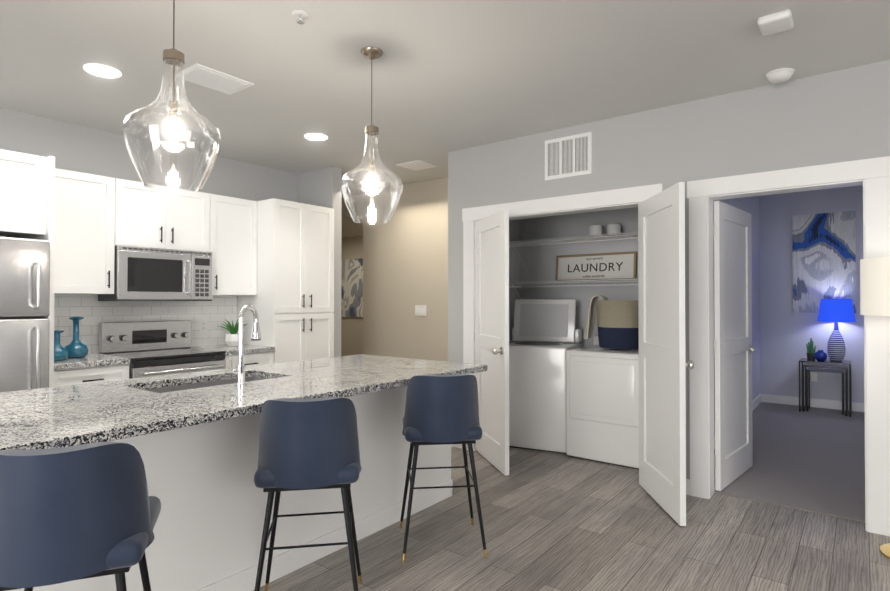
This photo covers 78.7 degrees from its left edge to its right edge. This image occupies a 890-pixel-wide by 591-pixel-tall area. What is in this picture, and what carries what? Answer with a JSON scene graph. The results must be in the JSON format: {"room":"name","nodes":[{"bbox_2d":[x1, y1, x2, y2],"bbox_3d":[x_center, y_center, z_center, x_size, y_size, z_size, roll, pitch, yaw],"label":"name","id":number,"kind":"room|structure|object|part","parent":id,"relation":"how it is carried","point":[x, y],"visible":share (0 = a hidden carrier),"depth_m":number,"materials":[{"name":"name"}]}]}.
{"room":"kitchen","nodes":[
{"label":"kitchen","id":0,"kind":"room"},
{"bbox_2d":[0,60,889,478],"bbox_3d":[-0.170,0.005,2.777,11.700,2.720,12.420,0,-1,38],"label":"wall","id":1,"kind":"structure","parent":0,"point":[412,252],"depth_m":5.17,"materials":[{"name":"grey paint"}]},
{"bbox_2d":[0,149,51,239],"bbox_3d":[-3.134,-0.654,3.398,0.648,0.510,0.880,0,-1,38],"label":"upper cabinet","id":2,"kind":"object","parent":1,"relation":"attached to","point":[23,177],"depth_m":3.47,"materials":[{"name":"white wood"}]},
{"bbox_2d":[40,165,127,296],"bbox_3d":[-2.795,-0.457,4.083,0.348,0.890,0.554,0,-1,38],"label":"upper cabinet","id":3,"kind":"object","parent":1,"relation":"attached to","point":[88,213],"depth_m":4.00,"materials":[{"name":"white wood"}]},
{"bbox_2d":[128,180,211,251],"bbox_3d":[-2.430,-0.640,4.559,0.348,0.515,0.760,0,-1,38],"label":"upper cabinet","id":4,"kind":"object","parent":1,"relation":"attached to","point":[163,219],"depth_m":4.47,"materials":[{"name":"white wood"}]},
{"bbox_2d":[98,245,211,300],"bbox_3d":[-2.386,-0.165,4.521,0.430,0.425,0.752,0,-1,38],"label":"over-the-range microwave","id":5,"kind":"object","parent":4,"relation":"attached to","point":[148,274],"visible":1,"depth_m":4.37,"materials":[{"name":"grey metal"}]},
{"bbox_2d":[212,194,255,296],"bbox_3d":[-2.074,-0.448,5.021,0.348,0.890,0.527,0,-1,38],"label":"upper cabinet","id":6,"kind":"object","parent":1,"relation":"attached to","point":[233,219],"depth_m":4.95,"materials":[{"name":"white wood"}]},
{"bbox_2d":[341,258,362,316],"bbox_3d":[-1.587,-0.131,9.383,0.800,1.000,0.033,0,-1,38],"label":"framed picture","id":7,"kind":"object","parent":1,"relation":"attached to","point":[351,287],"visible":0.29,"depth_m":9.38},
{"bbox_2d":[415,305,425,315],"bbox_3d":[-0.283,0.174,6.274,0.165,0.120,0.010,0,-1,38],"label":"switch plate","id":8,"kind":"object","parent":1,"relation":"attached to","point":[420,310],"visible":1,"depth_m":6.27,"materials":[{"name":"white plastic"}]},
{"bbox_2d":[475,209,508,474],"bbox_3d":[0.368,0.355,4.476,0.609,2.030,0.506,0,-1,38],"label":"closet door","id":9,"kind":"structure","parent":1,"relation":"in","point":[492,289],"depth_m":4.40,"materials":[{"name":"white paint"}]},
{"bbox_2d":[545,132,591,180],"bbox_3d":[0.973,-1.103,4.306,0.400,0.325,0.016,0,-1,38],"label":"air vent","id":10,"kind":"object","parent":1,"relation":"in","point":[568,156],"visible":1,"depth_m":4.29,"materials":[{"name":"white metal"}]},
{"bbox_2d":[509,232,637,298],"bbox_3d":[1.403,-0.191,5.201,1.736,0.725,0.378,0,-1,38],"label":"shelf","id":11,"kind":"object","parent":1,"relation":"attached to","point":[607,237],"visible":0.75,"depth_m":5.17,"materials":[{"name":"white paint"}]},
{"bbox_2d":[555,251,636,280],"bbox_3d":[1.472,-0.275,5.342,0.820,0.276,0.056,0,-1,38],"label":"sign","id":12,"kind":"object","parent":11,"relation":"on","point":[614,265],"visible":1,"depth_m":5.32,"materials":[{"name":"white"}]},
{"bbox_2d":[589,224,620,235],"bbox_3d":[1.510,-0.604,5.123,0.294,0.116,0.123,0,-1,31],"label":"paper towel roll","id":13,"kind":"object","parent":11,"relation":"on","point":[598,229],"visible":0.71,"depth_m":5.11,"materials":[{"name":"white paper"}]},
{"bbox_2d":[638,182,693,525],"bbox_3d":[1.427,0.346,3.565,0.489,2.030,0.624,0,-1,38],"label":"closet door","id":14,"kind":"structure","parent":1,"relation":"in","point":[662,363],"depth_m":3.49,"materials":[{"name":"white paint"}]},
{"bbox_2d":[451,156,889,535],"bbox_3d":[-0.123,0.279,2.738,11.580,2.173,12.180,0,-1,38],"label":"door trim","id":15,"kind":"structure","parent":1,"relation":"attached to","point":[871,176],"depth_m":3.67,"materials":[{"name":"white paint"}]},
{"bbox_2d":[713,201,756,490],"bbox_3d":[2.184,0.350,4.049,0.172,2.015,0.805,0,-1,38],"label":"bedroom door","id":16,"kind":"structure","parent":1,"relation":"in","point":[733,455],"depth_m":4.00,"materials":[{"name":"white paint"}]},
{"bbox_2d":[811,372,816,381],"bbox_3d":[4.606,1.016,6.770,0.070,0.115,0.006,0,-1,38],"label":"outlet","id":17,"kind":"object","parent":1,"relation":"attached to","point":[813,376],"visible":1,"depth_m":6.76,"materials":[{"name":"white plastic"}]},
{"bbox_2d":[792,211,855,312],"bbox_3d":[4.681,-0.402,6.709,0.640,1.230,0.033,0,-1,38],"label":"canvas","id":18,"kind":"object","parent":1,"relation":"attached to","point":[824,255],"visible":0.93,"depth_m":6.70},
{"bbox_2d":[0,0,889,197],"bbox_3d":[-0.234,-1.393,2.953,12.000,0.080,12.600,0,-1,38],"label":"ceiling","id":19,"kind":"structure","parent":0,"point":[450,75],"depth_m":3.15,"materials":[{"name":"paint"}]},
{"bbox_2d":[83,64,121,77],"bbox_3d":[-2.057,-1.348,3.257,0.196,0.004,0.196,0,-1,38],"label":"recessed light","id":20,"kind":"object","parent":19,"relation":"in","point":[103,70],"visible":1,"depth_m":3.25,"materials":[{"name":"white"}]},
{"bbox_2d":[122,0,220,191],"bbox_3d":[-1.051,-0.889,2.100,0.342,0.943,0.342,0,-1,38],"label":"pendant light","id":21,"kind":"object","parent":19,"relation":"hanging from","point":[173,107],"visible":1,"depth_m":2.07,"materials":[{"name":"clear glass"}]},
{"bbox_3d":[-1.051,-0.642,2.098,0.060,0.075,0.060,0,-1,38],"label":"bulb","id":22,"kind":"part","parent":21,"relation":"part of","materials":[{"name":"white glass"}]},
{"bbox_2d":[175,63,253,94],"bbox_3d":[-1.439,-1.343,3.387,0.280,0.012,0.380,0,-1,38],"label":"ceiling vent","id":23,"kind":"object","parent":19,"relation":"in","point":[202,75],"visible":0.85,"depth_m":3.36,"materials":[{"name":"white metal"}]},
{"bbox_2d":[292,10,308,23],"bbox_3d":[-0.696,-1.336,2.614,0.080,0.040,0.080,0,-1,38],"label":"sprinkler","id":24,"kind":"object","parent":19,"relation":"attached to","point":[300,15],"visible":1,"depth_m":2.61,"materials":[{"name":"white paint"}]},
{"bbox_2d":[304,133,327,140],"bbox_3d":[-1.087,-1.335,4.567,0.196,0.004,0.196,0,-1,38],"label":"recessed light","id":25,"kind":"object","parent":19,"relation":"in","point":[315,136],"visible":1,"depth_m":4.55,"materials":[{"name":"white"}]},
{"bbox_2d":[340,47,402,223],"bbox_3d":[-0.406,-0.880,3.004,0.342,0.943,0.342,0,-1,38],"label":"pendant light","id":26,"kind":"object","parent":19,"relation":"hanging from","point":[371,54],"visible":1,"depth_m":2.97,"materials":[{"name":"clear glass"}]},
{"bbox_3d":[-0.406,-0.633,3.002,0.060,0.075,0.060,0,-1,38],"label":"bulb","id":27,"kind":"part","parent":26,"relation":"part of","materials":[{"name":"white glass"}]},
{"bbox_2d":[396,160,437,170],"bbox_3d":[-0.283,-1.320,5.513,0.300,0.016,0.300,0,-1,38],"label":"ceiling vent","id":28,"kind":"object","parent":19,"relation":"in","point":[415,165],"visible":0.98,"depth_m":5.48,"materials":[{"name":"white metal"}]},
{"bbox_2d":[757,9,793,35],"bbox_3d":[1.622,-1.336,2.660,0.140,0.040,0.160,0,-1,38],"label":"smoke detector","id":29,"kind":"object","parent":19,"relation":"attached to","point":[777,22],"visible":1,"depth_m":2.63,"materials":[{"name":"white plastic"}]},
{"bbox_2d":[766,68,794,82],"bbox_3d":[2.032,-1.327,3.291,0.150,0.045,0.150,0,-1,38],"label":"round smoke detector","id":30,"kind":"object","parent":19,"relation":"attached to","point":[780,75],"visible":1,"depth_m":3.25,"materials":[{"name":"white plastic"}]},
{"bbox_2d":[253,446,889,590],"bbox_3d":[-0.722,1.386,2.292,12.000,0.050,11.000,0,-1,38],"label":"floor","id":31,"kind":"structure","parent":0,"point":[553,521],"depth_m":2.98,"materials":[{"name":"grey wood"}]},
{"bbox_2d":[0,237,49,392],"bbox_3d":[-3.047,0.498,3.340,0.814,1.745,0.832,0,-1,38],"label":"refrigerator","id":32,"kind":"object","parent":31,"relation":"on","point":[24,305],"visible":0.6,"depth_m":3.36,"materials":[{"name":"grey metal"}]},
{"bbox_2d":[0,442,160,590],"bbox_3d":[-1.086,0.875,1.577,0.443,0.961,0.492,0,-1,-20],"label":"stool","id":33,"kind":"object","parent":31,"relation":"on","point":[78,512],"visible":1,"depth_m":1.40,"materials":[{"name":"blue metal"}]},
{"bbox_2d":[49,365,128,386],"bbox_3d":[-2.706,0.939,3.964,0.618,0.875,0.493,0,-1,38],"label":"base cabinet","id":34,"kind":"object","parent":31,"relation":"on","point":[62,377],"depth_m":3.76,"materials":[{"name":"white wood"}]},
{"bbox_2d":[49,353,129,372],"bbox_3d":[-2.700,0.480,3.963,0.633,0.042,0.493,0,-1,38],"label":"countertop","id":35,"kind":"structure","parent":34,"relation":"on","point":[92,360],"depth_m":3.81,"materials":[{"name":"grey stone"}]},
{"bbox_2d":[54,330,68,360],"bbox_3d":[-2.722,0.350,3.803,0.140,0.212,0.140,0,-1,38],"label":"vase","id":36,"kind":"object","parent":35,"relation":"on","point":[61,353],"visible":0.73,"depth_m":3.78,"materials":[{"name":"teal glass"}]},
{"bbox_2d":[65,317,87,357],"bbox_3d":[-2.727,0.308,4.009,0.156,0.300,0.156,0,-1,38],"label":"vase","id":37,"kind":"object","parent":35,"relation":"on","point":[76,348],"visible":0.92,"depth_m":3.98,"materials":[{"name":"teal glass"}]},
{"bbox_2d":[98,320,225,378],"bbox_3d":[-2.286,0.799,4.419,0.702,1.165,0.728,0,-1,38],"label":"electric range","id":38,"kind":"object","parent":31,"relation":"on","point":[140,338],"visible":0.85,"depth_m":4.41,"materials":[{"name":"grey metal"}]},
{"bbox_2d":[0,304,486,590],"bbox_3d":[-1.396,0.702,2.407,1.200,1.320,3.950,0,-1,38],"label":"kitchen island","id":39,"kind":"object","parent":31,"relation":"on","point":[192,438],"depth_m":2.47,"materials":[{"name":"white"}]},
{"bbox_2d":[224,353,275,368],"bbox_3d":[-1.956,0.949,4.939,0.618,0.875,0.491,0,-1,38],"label":"base cabinet","id":40,"kind":"object","parent":31,"relation":"on","point":[249,359],"depth_m":4.79,"materials":[{"name":"white wood"}]},
{"bbox_2d":[191,345,275,356],"bbox_3d":[-1.950,0.489,4.939,0.633,0.042,0.491,0,-1,38],"label":"countertop","id":41,"kind":"structure","parent":40,"relation":"on","point":[233,350],"depth_m":4.88,"materials":[{"name":"grey stone"}]},
{"bbox_2d":[218,320,245,345],"bbox_3d":[-1.968,0.340,5.073,0.276,0.256,0.266,0,-1,38],"label":"potted plant","id":42,"kind":"object","parent":41,"relation":"on","point":[231,338],"visible":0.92,"depth_m":5.01,"materials":[{"name":"white ceramic"}]},
{"bbox_2d":[236,198,333,362],"bbox_3d":[-1.588,0.251,5.424,0.618,2.280,0.708,0,-1,38],"label":"tall cabinet","id":43,"kind":"object","parent":31,"relation":"on","point":[273,261],"depth_m":5.17,"materials":[{"name":"white wood"}]},
{"bbox_2d":[254,397,361,590],"bbox_3d":[-0.572,0.882,2.300,0.443,0.961,0.492,0,-1,-9],"label":"stool","id":44,"kind":"object","parent":31,"relation":"on","point":[308,443],"visible":1,"depth_m":2.12,"materials":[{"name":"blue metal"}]},
{"bbox_2d":[400,374,486,562],"bbox_3d":[-0.021,0.888,2.985,0.443,0.961,0.492,0,-1,-6],"label":"stool","id":45,"kind":"object","parent":31,"relation":"on","point":[441,409],"visible":1,"depth_m":2.81,"materials":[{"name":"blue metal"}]},
{"bbox_2d":[509,299,581,453],"bbox_3d":[0.895,0.712,5.175,0.685,1.352,0.690,0,-1,26],"label":"washer","id":46,"kind":"object","parent":31,"relation":"on","point":[546,334],"visible":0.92,"depth_m":4.88,"materials":[{"name":"white metal"}]},
{"bbox_2d":[566,335,638,468],"bbox_3d":[1.512,0.879,4.713,0.685,1.010,0.726,0,-1,38],"label":"dryer","id":47,"kind":"object","parent":31,"relation":"on","point":[602,405],"visible":0.71,"depth_m":4.44,"materials":[{"name":"white metal"}]},
{"bbox_2d":[596,300,638,348],"bbox_3d":[1.528,0.219,4.736,0.405,0.469,0.404,0,-1,38],"label":"woven basket","id":48,"kind":"object","parent":47,"relation":"on","point":[618,324],"visible":0.77,"depth_m":4.57,"materials":[{"name":"blue fabric"}]},
{"bbox_2d":[583,295,607,338],"bbox_3d":[1.351,0.193,4.835,0.238,0.393,0.198,0,-1,38],"label":"towel","id":49,"kind":"object","parent":48,"relation":"on","point":[590,321],"visible":0.88,"depth_m":4.88,"materials":[{"name":"beige fabric"}]},
{"bbox_2d":[860,257,889,558],"bbox_3d":[2.451,0.585,2.824,0.450,1.562,0.450,0,-1,38],"label":"floor lamp","id":50,"kind":"object","parent":31,"relation":"on","point":[875,286],"visible":1,"depth_m":2.81,"materials":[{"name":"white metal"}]},
{"bbox_2d":[714,402,864,522],"bbox_3d":[4.515,1.400,4.417,3.890,0.062,4.245,0,-1,38],"label":"floor","id":51,"kind":"structure","parent":0,"point":[812,459],"depth_m":4.45,"materials":[{"name":"grey carpet"}]},
{"bbox_2d":[799,358,851,416],"bbox_3d":[4.556,1.085,6.499,0.500,0.608,0.400,0,-1,38],"label":"tables","id":52,"kind":"object","parent":51,"relation":"on","point":[827,365],"visible":1,"depth_m":6.49,"materials":[{"name":"grey"}]},
{"bbox_2d":[806,338,815,359],"bbox_3d":[4.475,0.652,6.628,0.102,0.260,0.100,0,-1,38],"label":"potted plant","id":53,"kind":"object","parent":52,"relation":"on","point":[810,353],"visible":0.9,"depth_m":6.61,"materials":[{"name":"green plant"}]},
{"bbox_2d":[814,350,826,360],"bbox_3d":[4.475,0.716,6.464,0.136,0.128,0.136,0,-1,38],"label":"cobalt vase","id":54,"kind":"object","parent":52,"relation":"on","point":[820,355],"visible":1,"depth_m":6.42,"materials":[{"name":"blue ceramic"}]},
{"bbox_2d":[817,299,855,360],"bbox_3d":[4.661,0.410,6.462,0.370,0.740,0.370,0,-1,38],"label":"table lamp","id":55,"kind":"object","parent":52,"relation":"on","point":[835,311],"visible":1,"depth_m":6.38,"materials":[{"name":"blue ceramic"}]}
]}

